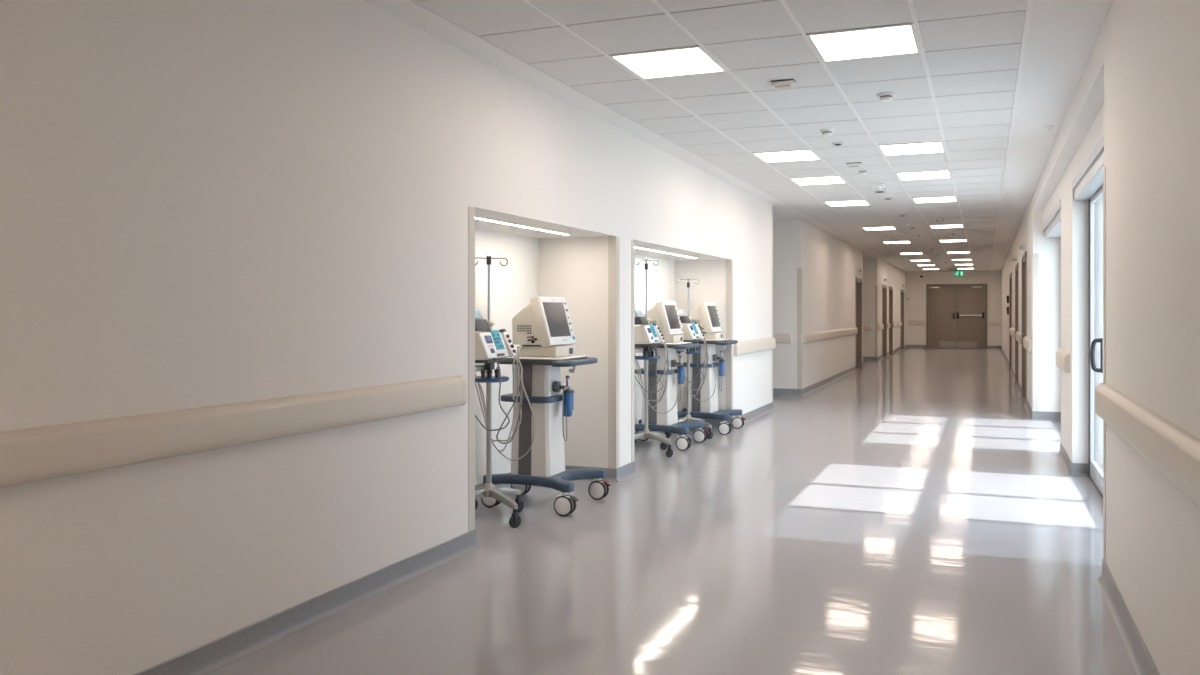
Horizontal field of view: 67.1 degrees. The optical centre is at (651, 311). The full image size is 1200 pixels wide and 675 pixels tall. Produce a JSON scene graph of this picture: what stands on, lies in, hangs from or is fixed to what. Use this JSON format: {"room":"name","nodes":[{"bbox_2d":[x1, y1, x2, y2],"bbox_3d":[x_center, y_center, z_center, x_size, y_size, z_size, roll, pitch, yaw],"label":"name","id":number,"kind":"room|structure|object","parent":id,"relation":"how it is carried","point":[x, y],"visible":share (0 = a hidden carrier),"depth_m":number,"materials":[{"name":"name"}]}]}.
{"room":"hospital interior","nodes":[
{"label":"hospital interior","id":0,"kind":"room"},
{"bbox_2d":[0,0,772,674],"bbox_3d":[-2.797,-0.068,2.115,0.886,3.008,24.030,0,0,20],"label":"wall","id":1,"kind":"structure","parent":0,"point":[204,203],"depth_m":3.92,"materials":[{"name":"paint"}]},
{"bbox_2d":[0,375,466,487],"bbox_3d":[-3.810,0.466,-1.978,0.050,0.174,15.610,0,0,20],"label":"handrail","id":2,"kind":"object","parent":1,"relation":"attached to","point":[29,455],"visible":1,"depth_m":3.50,"materials":[{"name":"beige plastic"}]},
{"bbox_2d":[134,402,774,674],"bbox_3d":[-3.994,1.381,2.576,3.521,0.110,24.065,0,0,20],"label":"baseboard","id":3,"kind":"structure","parent":1,"relation":"attached to","point":[210,657],"depth_m":4.23,"materials":[{"name":"grey plastic"}]},
{"bbox_2d":[468,206,474,531],"bbox_3d":[-1.120,0.347,5.474,0.073,1.957,0.073,0,0,20],"label":"trim","id":4,"kind":"structure","parent":1,"relation":"attached to","point":[471,210],"depth_m":5.46,"materials":[{"name":"beige paint"}]},
{"bbox_2d":[475,217,570,234],"bbox_3d":[-0.956,-0.632,6.749,0.052,0.004,1.524,0,0,20],"label":"led strip","id":5,"kind":"object","parent":1,"relation":"attached to","point":[475,217],"visible":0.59,"depth_m":6.71,"materials":[{"name":"white plastic"}]},
{"bbox_2d":[608,236,619,468],"bbox_3d":[-0.318,0.347,7.647,0.073,1.957,0.073,0,0,20],"label":"trim","id":6,"kind":"structure","parent":1,"relation":"attached to","point":[613,241],"depth_m":7.62,"materials":[{"name":"beige paint"}]},
{"bbox_2d":[631,239,634,461],"bbox_3d":[-0.195,0.347,7.978,0.073,1.957,0.073,0,0,20],"label":"trim","id":7,"kind":"structure","parent":1,"relation":"attached to","point":[632,241],"depth_m":7.95,"materials":[{"name":"beige paint"}]},
{"bbox_2d":[635,246,697,258],"bbox_3d":[0.170,-0.632,9.798,0.052,0.004,2.124,0,0,20],"label":"led strip","id":8,"kind":"object","parent":1,"relation":"attached to","point":[635,246],"visible":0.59,"depth_m":9.70,"materials":[{"name":"white plastic"}]},
{"bbox_2d":[726,260,732,418],"bbox_3d":[0.961,0.347,11.109,0.073,1.957,0.073,0,0,20],"label":"trim","id":9,"kind":"structure","parent":1,"relation":"attached to","point":[729,263],"depth_m":11.08,"materials":[{"name":"beige paint"}]},
{"bbox_2d":[734,337,775,355],"bbox_3d":[1.417,0.466,12.173,0.050,0.174,2.180,0,0,20],"label":"handrail","id":10,"kind":"object","parent":1,"relation":"attached to","point":[756,345],"visible":0.87,"depth_m":11.97,"materials":[{"name":"beige plastic"}]},
{"bbox_2d":[772,206,772,401],"bbox_3d":[1.738,-0.108,13.213,0.073,2.868,0.073,0,0,20],"label":"trim","id":11,"kind":"structure","parent":1,"relation":"attached to","point":[772,206],"depth_m":13.20,"materials":[{"name":"beige paint"}]},
{"bbox_2d":[208,348,1136,674],"bbox_3d":[1.848,1.511,13.229,7.700,0.150,48.500,0,0,20],"label":"floor","id":12,"kind":"structure","parent":0,"point":[907,512],"depth_m":5.10,"materials":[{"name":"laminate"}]},
{"bbox_2d":[475,255,523,527],"bbox_3d":[-1.098,0.522,6.242,0.543,1.828,0.530,0,0,10],"label":"stand","id":13,"kind":"object","parent":12,"relation":"on","point":[488,490],"visible":0.7,"depth_m":6.26,"materials":[{"name":"grey metal"}]},
{"bbox_2d":[475,376,508,382],"bbox_3d":[-1.131,0.473,6.281,0.280,0.030,0.280,0,0,20],"label":"shelf","id":14,"kind":"object","parent":13,"relation":"attached to","point":[478,379],"depth_m":6.16,"materials":[{"name":"blue plastic"}]},
{"bbox_2d":[475,309,534,460],"bbox_3d":[-1.081,0.517,6.226,0.482,1.063,0.408,0,0,20],"label":"pump","id":15,"kind":"object","parent":13,"relation":"attached to","point":[489,344],"visible":0.78,"depth_m":6.22,"materials":[{"name":"beige plastic"}]},
{"bbox_2d":[481,356,610,515],"bbox_3d":[-0.789,0.888,6.730,0.800,1.096,0.675,0,0,20],"label":"equipment cart","id":16,"kind":"object","parent":12,"relation":"on","point":[543,465],"visible":0.82,"depth_m":6.62,"materials":[{"name":"white plastic"}]},
{"bbox_2d":[501,393,562,402],"bbox_3d":[-0.879,0.646,6.763,0.435,0.044,0.360,0,0,20],"label":"shelf","id":17,"kind":"object","parent":16,"relation":"attached to","point":[533,397],"depth_m":6.61,"materials":[{"name":"blue plastic"}]},
{"bbox_2d":[512,297,575,399],"bbox_3d":[-0.839,0.264,6.745,0.363,0.744,0.617,0,0,20],"label":"patient monitor","id":18,"kind":"object","parent":16,"relation":"on","point":[543,327],"visible":1,"depth_m":6.67,"materials":[{"name":"beige plastic"}]},
{"bbox_2d":[498,356,597,366],"bbox_3d":[-0.761,0.368,6.720,0.606,0.056,0.544,0,0,20],"label":"tray","id":19,"kind":"object","parent":16,"relation":"on","point":[566,361],"depth_m":6.50,"materials":[{"name":"blue plastic"}]},
{"bbox_2d":[553,375,573,440],"bbox_3d":[-0.643,0.719,6.694,0.177,0.482,0.088,0,0,-36],"label":"canister","id":20,"kind":"object","parent":16,"relation":"attached to","point":[568,395],"visible":1,"depth_m":6.67,"materials":[{"name":"blue plastic"}]},
{"bbox_2d":[563,393,571,416],"bbox_3d":[-0.622,0.694,6.706,0.070,0.175,0.070,0,0,20],"label":"bottle","id":21,"kind":"object","parent":20,"relation":"on","point":[567,397],"depth_m":6.68,"materials":[{"name":"blue plastic"}]},
{"bbox_2d":[635,258,672,456],"bbox_3d":[-0.018,0.447,9.132,0.543,1.978,0.530,0,0,10],"label":"stand","id":22,"kind":"object","parent":12,"relation":"on","point":[646,433],"visible":0.7,"depth_m":9.14,"materials":[{"name":"grey metal"}]},
{"bbox_2d":[635,356,659,359],"bbox_3d":[-0.051,0.473,9.171,0.280,0.030,0.280,0,0,20],"label":"shelf","id":23,"kind":"object","parent":22,"relation":"attached to","point":[636,357],"depth_m":9.05,"materials":[{"name":"blue plastic"}]},
{"bbox_2d":[635,310,677,413],"bbox_3d":[-0.001,0.517,9.116,0.482,1.063,0.408,0,0,20],"label":"pump","id":24,"kind":"object","parent":22,"relation":"attached to","point":[645,333],"visible":0.84,"depth_m":9.07,"materials":[{"name":"grey plastic"}]},
{"bbox_2d":[635,342,708,450],"bbox_3d":[0.147,0.888,9.689,0.800,1.096,0.675,0,0,20],"label":"equipment cart","id":25,"kind":"object","parent":12,"relation":"on","point":[667,422],"visible":0.69,"depth_m":9.57,"materials":[{"name":"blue plastic"}]},
{"bbox_2d":[635,368,676,374],"bbox_3d":[0.058,0.646,9.722,0.435,0.044,0.360,0,0,20],"label":"shelf","id":26,"kind":"object","parent":25,"relation":"attached to","point":[651,371],"depth_m":9.57,"materials":[{"name":"blue plastic"}]},
{"bbox_2d":[643,301,683,342],"bbox_3d":[0.128,0.115,9.787,0.363,0.446,0.440,0,0,20],"label":"patient monitor","id":27,"kind":"object","parent":25,"relation":"on","point":[665,314],"visible":0.73,"depth_m":9.61,"materials":[{"name":"white plastic"}]},
{"bbox_2d":[635,342,699,348],"bbox_3d":[0.175,0.393,9.679,0.606,0.106,0.544,0,0,20],"label":"tray","id":28,"kind":"object","parent":25,"relation":"on","point":[681,345],"depth_m":9.45,"materials":[{"name":"blue plastic"}]},
{"bbox_2d":[671,356,684,400],"bbox_3d":[0.293,0.719,9.653,0.177,0.482,0.088,0,0,-36],"label":"canister","id":29,"kind":"object","parent":25,"relation":"attached to","point":[680,371],"visible":0.98,"depth_m":9.63,"materials":[{"name":"blue plastic"}]},
{"bbox_2d":[677,368,683,383],"bbox_3d":[0.314,0.694,9.665,0.070,0.175,0.070,0,0,20],"label":"bottle","id":30,"kind":"object","parent":29,"relation":"on","point":[680,371],"depth_m":9.63,"materials":[{"name":"blue plastic"}]},
{"bbox_2d":[665,278,712,438],"bbox_3d":[0.461,0.524,10.399,0.543,1.823,0.530,0,0,10],"label":"stand","id":31,"kind":"object","parent":12,"relation":"on","point":[688,418],"visible":0.59,"depth_m":10.42,"materials":[{"name":"grey metal"}]},
{"bbox_2d":[676,350,699,353],"bbox_3d":[0.428,0.473,10.438,0.280,0.030,0.280,0,0,20],"label":"shelf","id":32,"kind":"object","parent":31,"relation":"attached to","point":[687,351],"depth_m":10.33,"materials":[{"name":"blue plastic"}]},
{"bbox_2d":[676,310,715,401],"bbox_3d":[0.478,0.517,10.384,0.482,1.063,0.408,0,0,20],"label":"pump","id":33,"kind":"object","parent":31,"relation":"attached to","point":[692,331],"visible":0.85,"depth_m":10.35,"materials":[{"name":"grey plastic"}]},
{"bbox_2d":[677,339,745,434],"bbox_3d":[0.675,0.888,10.880,0.800,1.096,0.675,0,0,20],"label":"equipment cart","id":34,"kind":"object","parent":12,"relation":"on","point":[708,409],"visible":0.6,"depth_m":10.76,"materials":[{"name":"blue plastic"}]},
{"bbox_2d":[683,362,717,367],"bbox_3d":[0.585,0.646,10.913,0.435,0.044,0.360,0,0,20],"label":"shelf","id":35,"kind":"object","parent":34,"relation":"attached to","point":[692,364],"depth_m":10.77,"materials":[{"name":"blue plastic"}]},
{"bbox_2d":[687,302,722,339],"bbox_3d":[0.655,0.115,10.978,0.363,0.446,0.440,0,0,20],"label":"patient monitor","id":36,"kind":"object","parent":34,"relation":"on","point":[705,314],"visible":0.82,"depth_m":10.80,"materials":[{"name":"white plastic"}]},
{"bbox_2d":[692,339,737,344],"bbox_3d":[0.703,0.393,10.870,0.606,0.106,0.544,0,0,20],"label":"tray","id":37,"kind":"object","parent":34,"relation":"on","point":[718,341],"depth_m":10.62,"materials":[{"name":"blue plastic"}]},
{"bbox_2d":[713,351,724,390],"bbox_3d":[0.821,0.719,10.844,0.177,0.482,0.088,0,0,-36],"label":"canister","id":38,"kind":"object","parent":34,"relation":"attached to","point":[720,361],"visible":1,"depth_m":10.82,"materials":[{"name":"blue plastic"}]},
{"bbox_2d":[718,362,723,375],"bbox_3d":[0.841,0.694,10.856,0.070,0.175,0.070,0,0,20],"label":"bottle","id":39,"kind":"object","parent":38,"relation":"on","point":[720,364],"depth_m":10.82,"materials":[{"name":"blue plastic"}]},
{"bbox_2d":[414,0,1026,271],"bbox_3d":[3.421,-1.561,12.832,2.880,0.018,47.555,0,0,20],"label":"ceiling tiles","id":40,"kind":"structure","parent":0,"point":[972,48],"depth_m":6.35,"materials":[{"name":"white tile"}]},
{"bbox_2d":[609,46,726,79],"bbox_3d":[0.115,-1.549,5.648,0.576,0.006,0.594,0,0,20],"label":"ceiling light","id":41,"kind":"object","parent":40,"relation":"attached to","point":[692,60],"visible":1,"depth_m":5.62,"materials":[{"name":"white plastic"}]},
{"bbox_2d":[523,0,974,271],"bbox_3d":[3.332,-1.558,12.628,1.824,0.019,48.000,0,0,20],"label":"trim","id":42,"kind":"structure","parent":40,"relation":"attached to","point":[910,2],"depth_m":6.30,"materials":[{"name":"white metal"}]},
{"bbox_2d":[770,79,795,88],"bbox_3d":[0.890,-1.530,6.089,0.158,0.044,0.078,0,0,20],"label":"emergency light","id":43,"kind":"object","parent":40,"relation":"attached to","point":[788,83],"visible":1,"depth_m":6.06,"materials":[{"name":"white plastic"}]},
{"bbox_2d":[752,149,821,162],"bbox_3d":[1.362,-1.549,9.025,0.576,0.006,0.594,0,0,20],"label":"ceiling light","id":44,"kind":"object","parent":40,"relation":"attached to","point":[808,154],"visible":1,"depth_m":9.03,"materials":[{"name":"white plastic"}]},
{"bbox_2d":[790,176,845,184],"bbox_3d":[1.986,-1.549,10.713,0.576,0.006,0.594,0,0,20],"label":"ceiling light","id":45,"kind":"object","parent":40,"relation":"attached to","point":[826,179],"visible":1,"depth_m":10.69,"materials":[{"name":"white plastic"}]},
{"bbox_2d":[820,129,833,136],"bbox_3d":[1.504,-1.526,7.728,0.120,0.053,0.120,0,0,20],"label":"smoke detector","id":46,"kind":"object","parent":40,"relation":"attached to","point":[825,132],"visible":1,"depth_m":7.69,"materials":[{"name":"white plastic"}]},
{"bbox_2d":[832,142,843,145],"bbox_3d":[1.722,-1.539,8.329,0.112,0.026,0.112,0,0,20],"label":"ceiling sensor","id":47,"kind":"object","parent":40,"relation":"attached to","point":[833,143],"visible":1,"depth_m":8.30,"materials":[{"name":"grey plastic"}]},
{"bbox_2d":[825,200,869,206],"bbox_3d":[2.817,-1.549,12.965,0.576,0.006,0.594,0,0,20],"label":"ceiling light","id":48,"kind":"object","parent":40,"relation":"attached to","point":[853,202],"visible":1,"depth_m":12.97,"materials":[{"name":"white plastic"}]},
{"bbox_2d":[826,201,868,205],"bbox_3d":[2.817,-1.550,12.965,0.544,0.004,0.540,0,0,20],"label":"diffuser","id":49,"kind":"object","parent":48,"relation":"attached to","point":[831,203],"depth_m":12.97,"materials":[{"name":"white plastic"}]},
{"bbox_2d":[846,162,861,167],"bbox_3d":[2.122,-1.530,9.450,0.148,0.044,0.064,0,0,20],"label":"emergency light","id":50,"kind":"object","parent":40,"relation":"attached to","point":[855,164],"visible":1,"depth_m":9.43,"materials":[{"name":"white plastic"}]},
{"bbox_2d":[806,23,919,61],"bbox_3d":[1.241,-1.549,5.232,0.576,0.006,0.594,0,0,20],"label":"ceiling light","id":51,"kind":"object","parent":40,"relation":"attached to","point":[898,39],"visible":1,"depth_m":5.20,"materials":[{"name":"white plastic"}]},
{"bbox_2d":[857,169,868,174],"bbox_3d":[2.325,-1.526,9.919,0.120,0.053,0.120,0,0,20],"label":"smoke detector","id":52,"kind":"object","parent":40,"relation":"attached to","point":[861,171],"visible":1,"depth_m":9.88,"materials":[{"name":"white plastic"}]},
{"bbox_2d":[871,183,884,189],"bbox_3d":[2.768,-1.518,11.024,0.150,0.069,0.150,0,0,20],"label":"smoke detector","id":53,"kind":"object","parent":40,"relation":"attached to","point":[878,186],"visible":1,"depth_m":10.96,"materials":[{"name":"white plastic"}]},
{"bbox_2d":[862,226,896,229],"bbox_3d":[4.272,-1.549,16.905,0.576,0.006,0.594,0,0,20],"label":"ceiling light","id":54,"kind":"object","parent":40,"relation":"attached to","point":[892,227],"visible":1,"depth_m":16.89,"materials":[{"name":"white plastic"}]},
{"bbox_2d":[864,227,894,229],"bbox_3d":[4.272,-1.550,16.905,0.544,0.004,0.540,0,0,20],"label":"diffuser","id":55,"kind":"object","parent":54,"relation":"attached to","point":[865,228],"depth_m":16.89,"materials":[{"name":"white plastic"}]},
{"bbox_2d":[877,92,895,101],"bbox_3d":[1.677,-1.526,6.448,0.132,0.053,0.132,0,0,20],"label":"smoke detector","id":56,"kind":"object","parent":40,"relation":"attached to","point":[884,96],"visible":1,"depth_m":6.41,"materials":[{"name":"white plastic"}]},
{"bbox_2d":[883,241,910,243],"bbox_3d":[5.520,-1.549,20.282,0.576,0.006,0.594,0,0,20],"label":"ceiling light","id":57,"kind":"object","parent":40,"relation":"attached to","point":[885,242],"visible":1,"depth_m":20.34,"materials":[{"name":"white plastic"}]},
{"bbox_2d":[884,241,909,242],"bbox_3d":[5.520,-1.550,20.282,0.544,0.004,0.540,0,0,20],"label":"diffuser","id":58,"kind":"object","parent":57,"relation":"attached to","point":[884,241],"depth_m":20.21,"materials":[{"name":"white plastic"}]},
{"bbox_2d":[878,141,944,155],"bbox_3d":[2.488,-1.549,8.609,0.576,0.006,0.594,0,0,20],"label":"ceiling light","id":59,"kind":"object","parent":40,"relation":"attached to","point":[937,146],"visible":1,"depth_m":8.59,"materials":[{"name":"white plastic"}]},
{"bbox_2d":[896,170,950,180],"bbox_3d":[3.111,-1.549,10.298,0.576,0.006,0.594,0,0,20],"label":"ceiling light","id":60,"kind":"object","parent":40,"relation":"attached to","point":[940,174],"visible":1,"depth_m":10.29,"materials":[{"name":"white plastic"}]},
{"bbox_2d":[912,196,956,202],"bbox_3d":[3.943,-1.549,12.549,0.576,0.006,0.594,0,0,20],"label":"ceiling light","id":61,"kind":"object","parent":40,"relation":"attached to","point":[948,198],"visible":1,"depth_m":12.51,"materials":[{"name":"white plastic"}]},
{"bbox_2d":[929,224,963,227],"bbox_3d":[5.398,-1.549,16.489,0.576,0.006,0.594,0,0,20],"label":"ceiling light","id":62,"kind":"object","parent":40,"relation":"attached to","point":[956,225],"visible":1,"depth_m":16.49,"materials":[{"name":"white plastic"}]},
{"bbox_2d":[931,225,962,227],"bbox_3d":[5.398,-1.550,16.489,0.544,0.004,0.540,0,0,20],"label":"diffuser","id":63,"kind":"object","parent":62,"relation":"attached to","point":[932,226],"depth_m":16.49,"materials":[{"name":"white plastic"}]},
{"bbox_2d":[939,239,966,241],"bbox_3d":[6.646,-1.549,19.866,0.576,0.006,0.594,0,0,20],"label":"ceiling light","id":64,"kind":"object","parent":40,"relation":"attached to","point":[960,240],"visible":1,"depth_m":19.76,"materials":[{"name":"white plastic"}]},
{"bbox_2d":[940,240,965,241],"bbox_3d":[6.646,-1.550,19.866,0.544,0.004,0.540,0,0,20],"label":"diffuser","id":65,"kind":"object","parent":64,"relation":"attached to","point":[940,240],"depth_m":19.89,"materials":[{"name":"white plastic"}]},
{"bbox_2d":[954,269,963,276],"bbox_3d":[11.361,-1.417,33.328,0.350,0.270,0.052,0,0,20],"label":"exit sign","id":66,"kind":"object","parent":40,"relation":"hanging from","point":[957,273],"visible":1,"depth_m":33.32,"materials":[{"name":"green plastic"}]},
{"bbox_2d":[363,0,1112,271],"bbox_3d":[1.784,-1.562,13.200,7.400,0.020,48.000,0,0,20],"label":"ceiling","id":67,"kind":"structure","parent":0,"point":[1062,34],"depth_m":6.35,"materials":[{"name":"white paint"}]},
{"bbox_2d":[410,0,911,271],"bbox_3d":[1.986,-1.560,13.125,0.016,0.017,48.000,0,0,20],"label":"trim","id":68,"kind":"structure","parent":67,"relation":"attached to","point":[415,2],"depth_m":6.31,"materials":[{"name":"grey"}]},
{"bbox_2d":[990,0,1033,270],"bbox_3d":[4.705,-1.556,12.121,0.028,0.024,48.000,0,0,20],"label":"trim","id":69,"kind":"structure","parent":67,"relation":"attached to","point":[1029,6],"depth_m":6.29,"materials":[{"name":"white metal"}]},
{"bbox_2d":[1044,125,1052,130],"bbox_3d":[3.332,-1.532,7.564,0.070,0.040,0.070,0,0,20],"label":"sensor","id":70,"kind":"object","parent":67,"relation":"attached to","point":[1048,127],"visible":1,"depth_m":7.54,"materials":[{"name":"white plastic"}]},
{"bbox_2d":[773,220,862,388],"bbox_3d":[2.316,-0.068,19.879,3.570,3.008,8.300,0,0,20],"label":"wall","id":71,"kind":"structure","parent":0,"point":[830,265],"depth_m":16.46,"materials":[{"name":"paint"}]},
{"bbox_2d":[773,333,791,343],"bbox_3d":[1.906,0.466,15.579,1.040,0.174,0.050,0,0,20],"label":"handrail","id":72,"kind":"object","parent":71,"relation":"attached to","point":[779,337],"visible":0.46,"depth_m":15.43,"materials":[{"name":"beige plastic"}]},
{"bbox_2d":[797,268,801,388],"bbox_3d":[2.533,0.296,15.411,0.073,2.060,0.073,0,0,20],"label":"trim","id":73,"kind":"structure","parent":71,"relation":"attached to","point":[799,270],"depth_m":15.37,"materials":[{"name":"beige"}]},
{"bbox_2d":[803,327,856,342],"bbox_3d":[3.784,0.466,18.628,0.050,0.174,6.730,0,0,20],"label":"handrail","id":74,"kind":"object","parent":71,"relation":"attached to","point":[828,334],"visible":1,"depth_m":17.68,"materials":[{"name":"beige plastic"}]},
{"bbox_2d":[856,278,861,369],"bbox_3d":[5.067,0.311,22.381,0.176,2.250,1.100,0,0,20],"label":"door","id":75,"kind":"structure","parent":71,"relation":"in","point":[858,280],"depth_m":22.79,"materials":[{"name":"brown wood"}]},
{"bbox_2d":[863,258,905,356],"bbox_3d":[6.647,-0.068,31.605,3.570,3.008,10.100,0,0,20],"label":"wall","id":76,"kind":"structure","parent":0,"point":[875,270],"depth_m":26.80,"materials":[{"name":"paint"}]},
{"bbox_2d":[773,345,906,395],"bbox_3d":[4.694,1.381,26.124,3.505,0.110,21.735,0,0,20],"label":"baseboard","id":77,"kind":"structure","parent":76,"relation":"attached to","point":[776,391],"depth_m":17.22,"materials":[{"name":"grey plastic"}]},
{"bbox_2d":[863,324,871,329],"bbox_3d":[6.065,0.466,26.409,0.740,0.174,0.050,0,0,20],"label":"handrail","id":78,"kind":"object","parent":76,"relation":"attached to","point":[865,326],"visible":0.48,"depth_m":26.30,"materials":[{"name":"beige plastic"}]},
{"bbox_2d":[875,286,877,356],"bbox_3d":[6.552,0.296,26.292,0.073,2.060,0.073,0,0,20],"label":"trim","id":79,"kind":"structure","parent":76,"relation":"attached to","point":[876,287],"depth_m":26.27,"materials":[{"name":"beige"}]},
{"bbox_2d":[878,324,883,329],"bbox_3d":[6.841,0.466,26.906,0.050,0.174,1.180,0,0,20],"label":"handrail","id":80,"kind":"object","parent":76,"relation":"attached to","point":[880,326],"visible":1,"depth_m":26.63,"materials":[{"name":"beige plastic"}]},
{"bbox_2d":[882,285,886,356],"bbox_3d":[7.180,0.311,28.103,0.176,2.250,1.200,0,0,20],"label":"door","id":81,"kind":"structure","parent":76,"relation":"in","point":[884,287],"depth_m":28.56,"materials":[{"name":"brown wood"}]},
{"bbox_2d":[889,286,892,354],"bbox_3d":[7.882,0.311,30.002,0.176,2.250,1.150,0,0,20],"label":"door","id":82,"kind":"structure","parent":76,"relation":"in","point":[890,288],"depth_m":30.43,"materials":[{"name":"brown wood"}]},
{"bbox_2d":[893,321,901,327],"bbox_3d":[8.726,0.466,32.009,0.050,0.174,3.100,0,0,20],"label":"handrail","id":83,"kind":"object","parent":76,"relation":"attached to","point":[895,324],"visible":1,"depth_m":31.78,"materials":[{"name":"beige plastic"}]},
{"bbox_2d":[901,289,903,348],"bbox_3d":[9.415,0.311,34.153,0.176,2.250,1.300,0,0,20],"label":"door","id":84,"kind":"structure","parent":76,"relation":"in","point":[902,291],"depth_m":34.66,"materials":[{"name":"brown wood"}]},
{"bbox_2d":[906,271,1000,348],"bbox_3d":[10.274,-0.068,35.755,7.500,3.008,0.200,0,0,20],"label":"wall","id":85,"kind":"structure","parent":0,"point":[915,285],"depth_m":35.28,"materials":[{"name":"paint"}]},
{"bbox_2d":[909,321,924,324],"bbox_3d":[10.465,0.466,35.550,0.600,0.174,0.050,0,0,20],"label":"handrail","id":86,"kind":"object","parent":85,"relation":"attached to","point":[910,322],"visible":1,"depth_m":35.53,"materials":[{"name":"beige plastic"}]},
{"bbox_2d":[906,345,1000,348],"bbox_3d":[11.728,1.381,35.093,3.514,0.110,0.035,0,0,20],"label":"baseboard","id":87,"kind":"structure","parent":85,"relation":"attached to","point":[907,346],"depth_m":35.48,"materials":[{"name":"grey plastic"}]},
{"bbox_2d":[926,284,986,348],"bbox_3d":[11.827,0.191,34.995,2.240,2.490,0.147,0,0,20],"label":"door","id":88,"kind":"structure","parent":85,"relation":"in","point":[956,314],"depth_m":35.03,"materials":[{"name":"brown wood"}]},
{"bbox_2d":[988,321,1000,325],"bbox_3d":[13.139,0.466,34.563,0.440,0.174,0.050,0,0,20],"label":"handrail","id":89,"kind":"object","parent":85,"relation":"attached to","point":[990,323],"visible":1,"depth_m":34.55,"materials":[{"name":"beige plastic"}]},
{"bbox_2d":[1001,0,1199,674],"bbox_3d":[5.312,-0.068,12.003,0.450,3.008,48.200,0,0,20],"label":"wall","id":90,"kind":"structure","parent":0,"point":[1138,88],"depth_m":3.75,"materials":[{"name":"paint"}]},
{"bbox_2d":[1009,273,1011,367],"bbox_3d":[8.822,0.261,22.006,0.136,2.350,1.500,0,0,20],"label":"door","id":91,"kind":"structure","parent":90,"relation":"in","point":[1010,275],"depth_m":22.63,"materials":[{"name":"brown wood"}]},
{"bbox_2d":[1010,327,1014,337],"bbox_3d":[7.953,0.466,19.875,0.050,0.174,3.000,0,0,20],"label":"handrail","id":92,"kind":"object","parent":90,"relation":"attached to","point":[1012,330],"visible":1,"depth_m":19.05,"materials":[{"name":"beige plastic"}]},
{"bbox_2d":[1015,263,1017,385],"bbox_3d":[7.245,0.261,17.738,0.136,2.350,1.400,0,0,20],"label":"door","id":93,"kind":"structure","parent":90,"relation":"in","point":[1016,266],"depth_m":18.32,"materials":[{"name":"brown wood"}]},
{"bbox_2d":[1016,331,1021,343],"bbox_3d":[6.567,0.466,16.123,0.050,0.174,2.000,0,0,20],"label":"handrail","id":94,"kind":"object","parent":90,"relation":"attached to","point":[1018,334],"visible":1,"depth_m":15.60,"materials":[{"name":"beige plastic"}]},
{"bbox_2d":[1019,244,1024,250],"bbox_3d":[5.946,-1.024,14.487,0.081,0.112,0.112,0,0,20],"label":"lamp","id":95,"kind":"object","parent":90,"relation":"attached to","point":[1021,247],"visible":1,"depth_m":14.46,"materials":[{"name":"white plastic"}]},
{"bbox_2d":[1022,251,1026,403],"bbox_3d":[6.024,0.261,14.432,0.136,2.350,1.450,0,0,20],"label":"door","id":96,"kind":"structure","parent":90,"relation":"in","point":[1024,257],"depth_m":15.03,"materials":[{"name":"brown"}]},
{"bbox_2d":[1023,336,1031,351],"bbox_3d":[5.381,0.466,12.910,0.050,0.174,1.750,0,0,20],"label":"handrail","id":97,"kind":"object","parent":90,"relation":"attached to","point":[1027,342],"visible":0.97,"depth_m":12.37,"materials":[{"name":"beige plastic"}]},
{"bbox_2d":[1032,254,1038,410],"bbox_3d":[5.110,0.281,12.007,0.073,2.090,0.073,0,0,20],"label":"trim","id":98,"kind":"structure","parent":90,"relation":"attached to","point":[1035,257],"depth_m":11.97,"materials":[{"name":"beige paint"}]},
{"bbox_2d":[1045,210,1060,237],"bbox_3d":[4.796,0.186,10.461,0.260,2.501,3.050,0,0,20],"label":"door","id":99,"kind":"structure","parent":90,"relation":"in","point":[1053,230],"depth_m":10.78,"materials":[{"name":"grey"}]},
{"bbox_2d":[1056,349,1069,372],"bbox_3d":[3.908,0.466,8.577,0.050,0.174,1.000,0,0,20],"label":"handrail","id":100,"kind":"object","parent":90,"relation":"attached to","point":[1062,357],"visible":1,"depth_m":8.28,"materials":[{"name":"beige plastic"}]},
{"bbox_2d":[1042,135,1103,230],"bbox_3d":[3.894,-1.097,8.449,0.019,0.075,7.450,0,0,20],"label":"trim","id":101,"kind":"structure","parent":90,"relation":"attached to","point":[1099,148],"depth_m":7.04,"materials":[{"name":"grey"}]},
{"bbox_2d":[1001,346,1159,674],"bbox_3d":[5.215,1.381,11.932,0.385,0.110,48.000,0,0,20],"label":"baseboard","id":102,"kind":"structure","parent":90,"relation":"attached to","point":[1143,663],"depth_m":4.29,"materials":[{"name":"grey plastic"}]},
{"bbox_2d":[1074,151,1103,498],"bbox_3d":[3.230,0.186,6.392,0.160,2.501,3.130,0,0,20],"label":"door","id":103,"kind":"structure","parent":90,"relation":"in","point":[1090,188],"depth_m":7.45,"materials":[{"name":"grey glass"}]},
{"bbox_2d":[1103,167,1105,561],"bbox_3d":[2.447,0.281,4.796,0.073,2.090,0.073,0,0,20],"label":"trim","id":104,"kind":"structure","parent":90,"relation":"attached to","point":[1104,169],"depth_m":4.79,"materials":[{"name":"beige"}]},
{"bbox_2d":[1095,383,1199,508],"bbox_3d":[-0.438,0.466,-2.844,0.050,0.174,16.320,0,0,20],"label":"handrail","id":105,"kind":"object","parent":90,"relation":"attached to","point":[1173,451],"visible":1,"depth_m":3.12,"materials":[{"name":"beige plastic"}]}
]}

